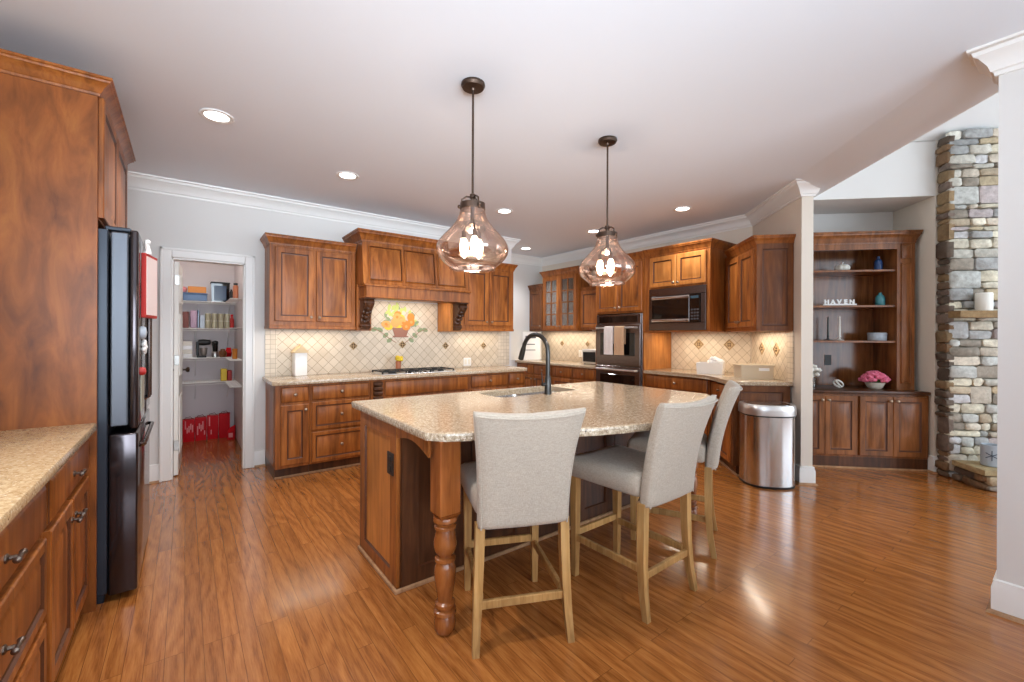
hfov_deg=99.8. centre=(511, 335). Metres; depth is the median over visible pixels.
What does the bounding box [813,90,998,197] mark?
wall
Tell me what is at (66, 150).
refrigerator surround
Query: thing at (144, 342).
magnet
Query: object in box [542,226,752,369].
wall
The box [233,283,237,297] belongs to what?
jar
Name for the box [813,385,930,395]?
countertop
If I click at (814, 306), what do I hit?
shelf
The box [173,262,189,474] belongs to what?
door
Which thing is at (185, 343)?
box
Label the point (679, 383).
base cabinet
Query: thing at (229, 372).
carton
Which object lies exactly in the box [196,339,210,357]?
mixer
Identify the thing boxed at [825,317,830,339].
candlestick
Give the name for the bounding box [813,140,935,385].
wall
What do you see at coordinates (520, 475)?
counter stool
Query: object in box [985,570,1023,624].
baseboard
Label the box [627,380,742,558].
counter stool
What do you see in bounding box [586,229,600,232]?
recessed light
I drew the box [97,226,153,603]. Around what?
refrigerator
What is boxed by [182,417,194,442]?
gift bag
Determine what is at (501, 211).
recessed light
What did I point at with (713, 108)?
ceiling
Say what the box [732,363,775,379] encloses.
storage bin
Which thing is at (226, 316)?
tin can
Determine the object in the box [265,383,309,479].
base cabinet
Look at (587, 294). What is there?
upper cabinet
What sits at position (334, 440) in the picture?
base cabinet
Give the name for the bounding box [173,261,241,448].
wall
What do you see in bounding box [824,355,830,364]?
outlet
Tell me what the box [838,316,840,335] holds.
candle
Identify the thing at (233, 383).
wire shelf
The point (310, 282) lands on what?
upper cabinet
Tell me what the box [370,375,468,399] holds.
base cabinet
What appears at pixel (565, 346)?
tile backsplash
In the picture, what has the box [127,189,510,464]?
wall
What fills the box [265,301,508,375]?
tile backsplash
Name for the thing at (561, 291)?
upper cabinet
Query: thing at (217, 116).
recessed light
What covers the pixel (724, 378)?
countertop
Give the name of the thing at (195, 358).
wire shelf
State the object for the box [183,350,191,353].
box
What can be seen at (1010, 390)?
wall
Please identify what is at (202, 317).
carton
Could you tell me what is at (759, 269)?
upper cabinet
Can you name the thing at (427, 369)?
cooktop
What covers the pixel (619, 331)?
dish towel
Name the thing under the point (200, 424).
print
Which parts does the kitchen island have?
panel, panel, leg, shoe molding, panel, panel, panel, panel, leg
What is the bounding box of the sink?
[494,391,556,396]
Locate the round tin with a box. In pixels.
[867,333,886,340]
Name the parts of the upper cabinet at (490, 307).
door, light rail, crown, door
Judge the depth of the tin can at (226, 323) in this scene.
5.56 m
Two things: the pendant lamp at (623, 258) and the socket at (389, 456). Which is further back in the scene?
the pendant lamp at (623, 258)
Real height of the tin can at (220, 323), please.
0.094 m
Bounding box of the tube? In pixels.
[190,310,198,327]
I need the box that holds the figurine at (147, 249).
[143,240,151,254]
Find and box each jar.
[212,343,217,351]
[218,349,226,356]
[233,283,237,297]
[980,443,996,467]
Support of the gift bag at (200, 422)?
on the floor
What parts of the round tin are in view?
lid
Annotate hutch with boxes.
[812,229,930,470]
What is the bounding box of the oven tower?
[595,251,670,386]
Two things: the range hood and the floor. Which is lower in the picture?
the floor
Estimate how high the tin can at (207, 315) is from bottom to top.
0.094 m
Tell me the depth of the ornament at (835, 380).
4.66 m
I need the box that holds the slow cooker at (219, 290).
[210,282,229,301]
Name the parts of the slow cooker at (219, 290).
panel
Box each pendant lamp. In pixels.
[436,77,508,272]
[579,135,635,285]
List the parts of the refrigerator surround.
panel, crown, door, door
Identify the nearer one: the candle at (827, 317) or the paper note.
the paper note
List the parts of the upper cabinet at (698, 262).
door, crown, door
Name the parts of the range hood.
panel, crown, panel, panel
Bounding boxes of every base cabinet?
[0,486,46,681]
[40,440,88,681]
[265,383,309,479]
[308,380,369,473]
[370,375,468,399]
[469,371,524,391]
[517,362,595,386]
[645,373,710,441]
[711,380,789,476]
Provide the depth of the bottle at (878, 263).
4.63 m
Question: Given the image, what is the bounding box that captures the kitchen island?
[358,394,697,636]
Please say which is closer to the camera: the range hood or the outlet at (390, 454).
the outlet at (390, 454)
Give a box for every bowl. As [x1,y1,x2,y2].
[200,348,207,355]
[858,370,890,388]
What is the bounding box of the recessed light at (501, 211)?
[496,209,512,213]
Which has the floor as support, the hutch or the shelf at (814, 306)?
the hutch
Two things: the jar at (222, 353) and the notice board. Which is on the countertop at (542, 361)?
the notice board
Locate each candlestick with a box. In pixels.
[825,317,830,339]
[836,316,841,339]
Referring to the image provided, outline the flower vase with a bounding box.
[395,355,402,368]
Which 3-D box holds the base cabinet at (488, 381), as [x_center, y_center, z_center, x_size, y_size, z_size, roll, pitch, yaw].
[-0.341,0.909,5.719,0.878,0.880,0.651,0,0,-37]
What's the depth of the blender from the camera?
5.52 m
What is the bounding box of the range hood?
[342,228,470,331]
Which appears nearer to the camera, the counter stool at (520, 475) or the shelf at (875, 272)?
the counter stool at (520, 475)
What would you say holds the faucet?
on the island countertop at (611, 408)
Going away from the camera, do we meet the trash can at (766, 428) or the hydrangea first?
the trash can at (766, 428)
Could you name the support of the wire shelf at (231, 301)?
attached to the wall at (209, 399)
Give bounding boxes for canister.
[232,348,237,358]
[290,343,308,375]
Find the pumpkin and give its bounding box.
[834,262,849,269]
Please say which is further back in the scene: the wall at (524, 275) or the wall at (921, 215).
the wall at (524, 275)
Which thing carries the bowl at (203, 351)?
on the mixer
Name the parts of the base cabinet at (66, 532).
door, drawer, door, knob, knob, knob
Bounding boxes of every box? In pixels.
[183,292,207,300]
[183,341,191,345]
[183,345,191,349]
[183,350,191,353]
[183,354,191,357]
[188,286,205,292]
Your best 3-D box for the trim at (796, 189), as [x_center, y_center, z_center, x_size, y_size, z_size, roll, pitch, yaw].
[0.969,-1.349,2.265,6.270,0.135,9.650,0,0,-37]
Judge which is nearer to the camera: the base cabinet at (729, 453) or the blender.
the base cabinet at (729, 453)
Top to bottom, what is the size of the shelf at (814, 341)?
0.022 m
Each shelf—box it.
[173,328,240,347]
[173,356,241,375]
[173,378,241,396]
[183,298,241,313]
[813,269,895,276]
[813,305,895,308]
[813,340,894,342]
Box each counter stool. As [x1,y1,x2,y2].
[461,407,585,658]
[570,395,717,624]
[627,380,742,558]
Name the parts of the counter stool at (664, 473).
leg, seat, leg, leg, backrest, leg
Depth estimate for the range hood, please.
4.81 m
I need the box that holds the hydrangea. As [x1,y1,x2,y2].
[813,364,821,387]
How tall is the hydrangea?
0.252 m
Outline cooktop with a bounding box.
[371,367,453,374]
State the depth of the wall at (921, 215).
4.40 m
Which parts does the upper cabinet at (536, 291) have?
crown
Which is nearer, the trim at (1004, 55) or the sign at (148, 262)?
the trim at (1004, 55)
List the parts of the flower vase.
glass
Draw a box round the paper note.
[141,375,143,410]
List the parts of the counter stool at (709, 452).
leg, seat, leg, leg, backrest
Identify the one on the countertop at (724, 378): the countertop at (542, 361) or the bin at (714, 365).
the bin at (714, 365)
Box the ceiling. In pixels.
[0,0,1023,257]
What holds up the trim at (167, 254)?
attached to the wall at (163, 220)
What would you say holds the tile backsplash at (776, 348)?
attached to the wall at (796, 218)
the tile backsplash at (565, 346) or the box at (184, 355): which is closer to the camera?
the box at (184, 355)
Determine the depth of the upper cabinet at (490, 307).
5.75 m
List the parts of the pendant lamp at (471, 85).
bulb, lamp shade, rod, bulb, bulb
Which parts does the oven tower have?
door, crown, door, panel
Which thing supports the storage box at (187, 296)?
on the wire shelf at (231, 301)
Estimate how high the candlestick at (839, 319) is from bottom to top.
0.265 m
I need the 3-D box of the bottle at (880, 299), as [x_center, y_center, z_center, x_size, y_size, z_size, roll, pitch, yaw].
[3.966,-0.394,4.646,0.088,0.141,0.088,0,0,8]
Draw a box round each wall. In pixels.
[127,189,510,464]
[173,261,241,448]
[511,263,541,366]
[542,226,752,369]
[753,196,812,465]
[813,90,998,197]
[813,140,935,385]
[893,140,939,459]
[997,68,1023,586]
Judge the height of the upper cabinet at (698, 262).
1.033 m
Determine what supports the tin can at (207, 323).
on the wire shelf at (195, 330)
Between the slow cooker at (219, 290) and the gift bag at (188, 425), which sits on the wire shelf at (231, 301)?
the slow cooker at (219, 290)
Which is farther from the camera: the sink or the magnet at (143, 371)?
the sink
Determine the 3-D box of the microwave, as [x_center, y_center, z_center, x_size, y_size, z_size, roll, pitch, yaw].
[2.122,-0.319,5.256,0.494,0.510,0.740,0,0,-37]
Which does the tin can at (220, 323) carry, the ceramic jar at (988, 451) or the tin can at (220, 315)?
the tin can at (220, 315)
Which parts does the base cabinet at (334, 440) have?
shoe molding, drawer, drawer, drawer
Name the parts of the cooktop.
plate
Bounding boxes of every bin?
[696,356,724,373]
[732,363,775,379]
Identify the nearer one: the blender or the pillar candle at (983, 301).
the pillar candle at (983, 301)
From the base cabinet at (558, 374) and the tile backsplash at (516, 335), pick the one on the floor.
the base cabinet at (558, 374)
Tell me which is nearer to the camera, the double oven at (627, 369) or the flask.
the flask
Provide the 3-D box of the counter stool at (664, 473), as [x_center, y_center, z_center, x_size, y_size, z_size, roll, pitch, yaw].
[0.691,0.829,2.317,0.476,1.047,0.687,0,0,-38]
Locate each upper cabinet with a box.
[260,232,356,329]
[462,258,517,331]
[528,284,542,330]
[539,265,593,330]
[579,286,595,329]
[642,238,735,331]
[724,234,795,331]
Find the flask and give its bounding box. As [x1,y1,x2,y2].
[229,289,232,297]
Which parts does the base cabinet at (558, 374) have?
drawer, door, drawer, door, door, drawer, door, drawer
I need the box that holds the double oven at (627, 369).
[596,313,642,385]
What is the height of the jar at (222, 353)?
0.108 m
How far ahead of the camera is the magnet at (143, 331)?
2.34 m
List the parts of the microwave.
rail, rail, door, control panel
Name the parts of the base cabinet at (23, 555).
knob, knob, drawer, drawer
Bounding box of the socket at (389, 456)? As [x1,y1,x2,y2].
[388,455,390,471]
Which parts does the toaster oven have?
door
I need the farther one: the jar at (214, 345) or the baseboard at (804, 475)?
the jar at (214, 345)
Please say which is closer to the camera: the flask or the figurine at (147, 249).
the figurine at (147, 249)
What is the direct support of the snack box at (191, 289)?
on the storage box at (187, 296)
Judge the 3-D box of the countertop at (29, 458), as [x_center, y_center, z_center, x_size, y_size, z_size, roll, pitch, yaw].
[-1.764,0.443,1.222,0.653,0.040,1.715,0,0,-37]
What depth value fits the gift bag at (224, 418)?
5.64 m
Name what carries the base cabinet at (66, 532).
on the floor
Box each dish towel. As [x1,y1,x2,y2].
[604,326,613,354]
[614,326,625,354]
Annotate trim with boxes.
[127,171,820,266]
[159,247,254,481]
[966,30,1023,86]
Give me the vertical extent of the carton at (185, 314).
0.200 m
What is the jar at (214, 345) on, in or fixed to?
on the blender
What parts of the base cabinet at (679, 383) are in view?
drawer, door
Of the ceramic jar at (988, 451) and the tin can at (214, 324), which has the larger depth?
the tin can at (214, 324)
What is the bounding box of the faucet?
[518,332,551,394]
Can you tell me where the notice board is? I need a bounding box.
[523,332,540,359]
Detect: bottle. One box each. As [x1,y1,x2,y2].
[230,315,233,327]
[874,256,882,268]
[875,293,885,304]
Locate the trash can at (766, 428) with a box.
[738,401,796,489]
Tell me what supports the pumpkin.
on the hutch
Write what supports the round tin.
on the hutch
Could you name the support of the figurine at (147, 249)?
on the sign at (148, 262)
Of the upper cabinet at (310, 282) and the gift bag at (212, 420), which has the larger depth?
the gift bag at (212, 420)
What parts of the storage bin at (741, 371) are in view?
handle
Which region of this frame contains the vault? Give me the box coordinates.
[912,92,998,141]
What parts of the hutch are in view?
door, door, panel, rail, crown, shoe molding, door, door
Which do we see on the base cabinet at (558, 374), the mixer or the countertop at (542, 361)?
the countertop at (542, 361)
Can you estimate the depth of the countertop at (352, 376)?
4.60 m
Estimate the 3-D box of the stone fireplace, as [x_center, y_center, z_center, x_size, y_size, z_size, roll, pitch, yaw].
[4.910,-0.300,3.919,1.535,3.341,0.528,0,0,8]
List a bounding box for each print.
[185,421,192,432]
[197,421,204,434]
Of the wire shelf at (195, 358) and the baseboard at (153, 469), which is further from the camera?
the wire shelf at (195, 358)
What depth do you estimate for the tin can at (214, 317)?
5.48 m
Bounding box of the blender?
[212,341,217,356]
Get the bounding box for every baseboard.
[149,464,158,483]
[254,449,264,467]
[795,464,817,485]
[927,455,937,473]
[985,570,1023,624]
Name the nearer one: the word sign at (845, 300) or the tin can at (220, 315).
the word sign at (845, 300)
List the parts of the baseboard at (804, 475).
shoe molding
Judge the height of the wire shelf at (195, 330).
0.252 m
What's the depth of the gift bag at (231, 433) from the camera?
5.55 m
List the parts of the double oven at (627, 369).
handle, handle, oven door, oven door, control panel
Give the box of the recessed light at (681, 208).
[673,206,691,211]
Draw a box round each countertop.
[0,423,96,532]
[262,365,526,385]
[351,381,709,441]
[515,359,595,368]
[643,368,792,385]
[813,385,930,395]
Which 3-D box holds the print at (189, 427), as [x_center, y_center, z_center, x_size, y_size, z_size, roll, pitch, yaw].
[-4.056,1.147,5.415,0.084,0.154,0.004,0,0,-41]
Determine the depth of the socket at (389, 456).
2.31 m
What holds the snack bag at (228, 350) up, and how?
on the wire shelf at (195, 358)
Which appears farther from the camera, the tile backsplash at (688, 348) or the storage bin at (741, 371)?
the tile backsplash at (688, 348)
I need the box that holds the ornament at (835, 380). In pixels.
[833,379,843,387]
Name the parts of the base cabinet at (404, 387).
drawer, door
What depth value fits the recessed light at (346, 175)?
3.83 m
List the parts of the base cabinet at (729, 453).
door, drawer, door, shoe molding, panel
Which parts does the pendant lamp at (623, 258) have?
bulb, rod, lamp shade, bulb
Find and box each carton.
[183,312,188,327]
[199,315,204,327]
[220,368,226,380]
[227,370,231,380]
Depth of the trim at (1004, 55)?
2.08 m
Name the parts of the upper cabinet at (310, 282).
door, crown, light rail, door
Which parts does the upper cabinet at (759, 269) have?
door, door, crown, panel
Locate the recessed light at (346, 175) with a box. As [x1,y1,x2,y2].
[336,171,358,179]
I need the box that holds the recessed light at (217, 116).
[198,108,234,123]
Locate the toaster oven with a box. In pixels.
[582,349,595,363]
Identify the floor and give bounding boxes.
[54,435,1023,681]
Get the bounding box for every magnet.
[140,326,146,338]
[140,367,146,374]
[141,340,147,353]
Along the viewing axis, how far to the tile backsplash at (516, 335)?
7.64 m
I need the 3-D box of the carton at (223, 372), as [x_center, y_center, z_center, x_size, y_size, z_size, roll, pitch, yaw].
[-3.719,0.502,5.564,0.065,0.155,0.080,0,0,-37]
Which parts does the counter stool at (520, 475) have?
leg, seat, leg, backrest, leg, leg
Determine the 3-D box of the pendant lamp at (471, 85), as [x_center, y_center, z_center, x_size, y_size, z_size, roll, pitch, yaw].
[-0.221,-0.897,2.432,0.408,1.047,0.408,0,0,-37]
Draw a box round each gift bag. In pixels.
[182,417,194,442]
[195,414,206,440]
[207,413,217,439]
[219,411,229,437]
[227,425,235,439]
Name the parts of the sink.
bowl, bowl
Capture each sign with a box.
[141,253,156,318]
[822,299,856,304]
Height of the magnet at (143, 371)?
0.044 m
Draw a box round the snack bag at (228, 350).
[226,348,231,356]
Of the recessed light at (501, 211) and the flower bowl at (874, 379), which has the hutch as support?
the flower bowl at (874, 379)
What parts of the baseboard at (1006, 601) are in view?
shoe molding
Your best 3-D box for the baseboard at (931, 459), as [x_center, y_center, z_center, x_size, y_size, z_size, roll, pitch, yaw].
[4.199,1.284,4.307,0.054,0.165,0.094,0,0,8]
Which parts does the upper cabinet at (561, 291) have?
door, pane, crown, pane, door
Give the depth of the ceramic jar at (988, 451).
3.89 m
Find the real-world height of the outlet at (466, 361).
0.110 m
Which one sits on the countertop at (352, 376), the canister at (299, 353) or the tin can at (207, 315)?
the canister at (299, 353)
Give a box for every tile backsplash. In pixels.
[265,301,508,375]
[511,330,541,359]
[542,331,595,361]
[671,332,750,371]
[751,331,793,381]
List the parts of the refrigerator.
door, freezer drawer, door panel, handle, door panel, handle, handle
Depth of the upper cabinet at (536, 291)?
7.62 m
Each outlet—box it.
[387,451,393,475]
[463,358,470,365]
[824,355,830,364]
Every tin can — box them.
[205,313,210,320]
[205,321,210,327]
[211,313,217,320]
[211,321,217,327]
[218,313,223,320]
[218,321,223,327]
[224,314,229,320]
[224,321,229,327]
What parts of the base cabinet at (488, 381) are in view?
drawer, door, drawer, door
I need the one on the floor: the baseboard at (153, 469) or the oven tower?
the oven tower
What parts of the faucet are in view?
spout, handle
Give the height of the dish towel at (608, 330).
0.383 m
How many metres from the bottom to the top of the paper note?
0.200 m
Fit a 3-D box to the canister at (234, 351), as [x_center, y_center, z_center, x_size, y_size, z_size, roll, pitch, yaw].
[-3.308,0.214,5.147,0.056,0.124,0.056,0,0,-37]
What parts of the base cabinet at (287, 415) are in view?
panel, shoe molding, door, drawer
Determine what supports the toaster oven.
on the countertop at (542, 361)
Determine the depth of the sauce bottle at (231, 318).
5.60 m
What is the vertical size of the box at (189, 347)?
0.050 m
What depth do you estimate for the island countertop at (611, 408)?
2.64 m
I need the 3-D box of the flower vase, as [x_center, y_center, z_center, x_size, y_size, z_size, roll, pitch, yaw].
[-1.351,0.329,5.168,0.095,0.191,0.105,0,0,-19]
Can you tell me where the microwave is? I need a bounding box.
[649,284,706,330]
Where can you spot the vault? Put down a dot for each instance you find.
(985, 114)
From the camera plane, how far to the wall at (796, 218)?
3.96 m
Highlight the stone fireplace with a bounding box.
[934,128,997,491]
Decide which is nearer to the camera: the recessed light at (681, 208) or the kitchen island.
the kitchen island
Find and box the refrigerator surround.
[0,48,135,614]
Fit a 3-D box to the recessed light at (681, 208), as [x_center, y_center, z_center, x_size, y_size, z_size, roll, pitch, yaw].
[1.895,-1.409,4.795,0.196,0.008,0.196,0,0,-37]
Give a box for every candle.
[827,317,828,335]
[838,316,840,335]
[975,292,993,309]
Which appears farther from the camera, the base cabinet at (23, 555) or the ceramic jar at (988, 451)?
the ceramic jar at (988, 451)
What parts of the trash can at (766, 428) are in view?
lid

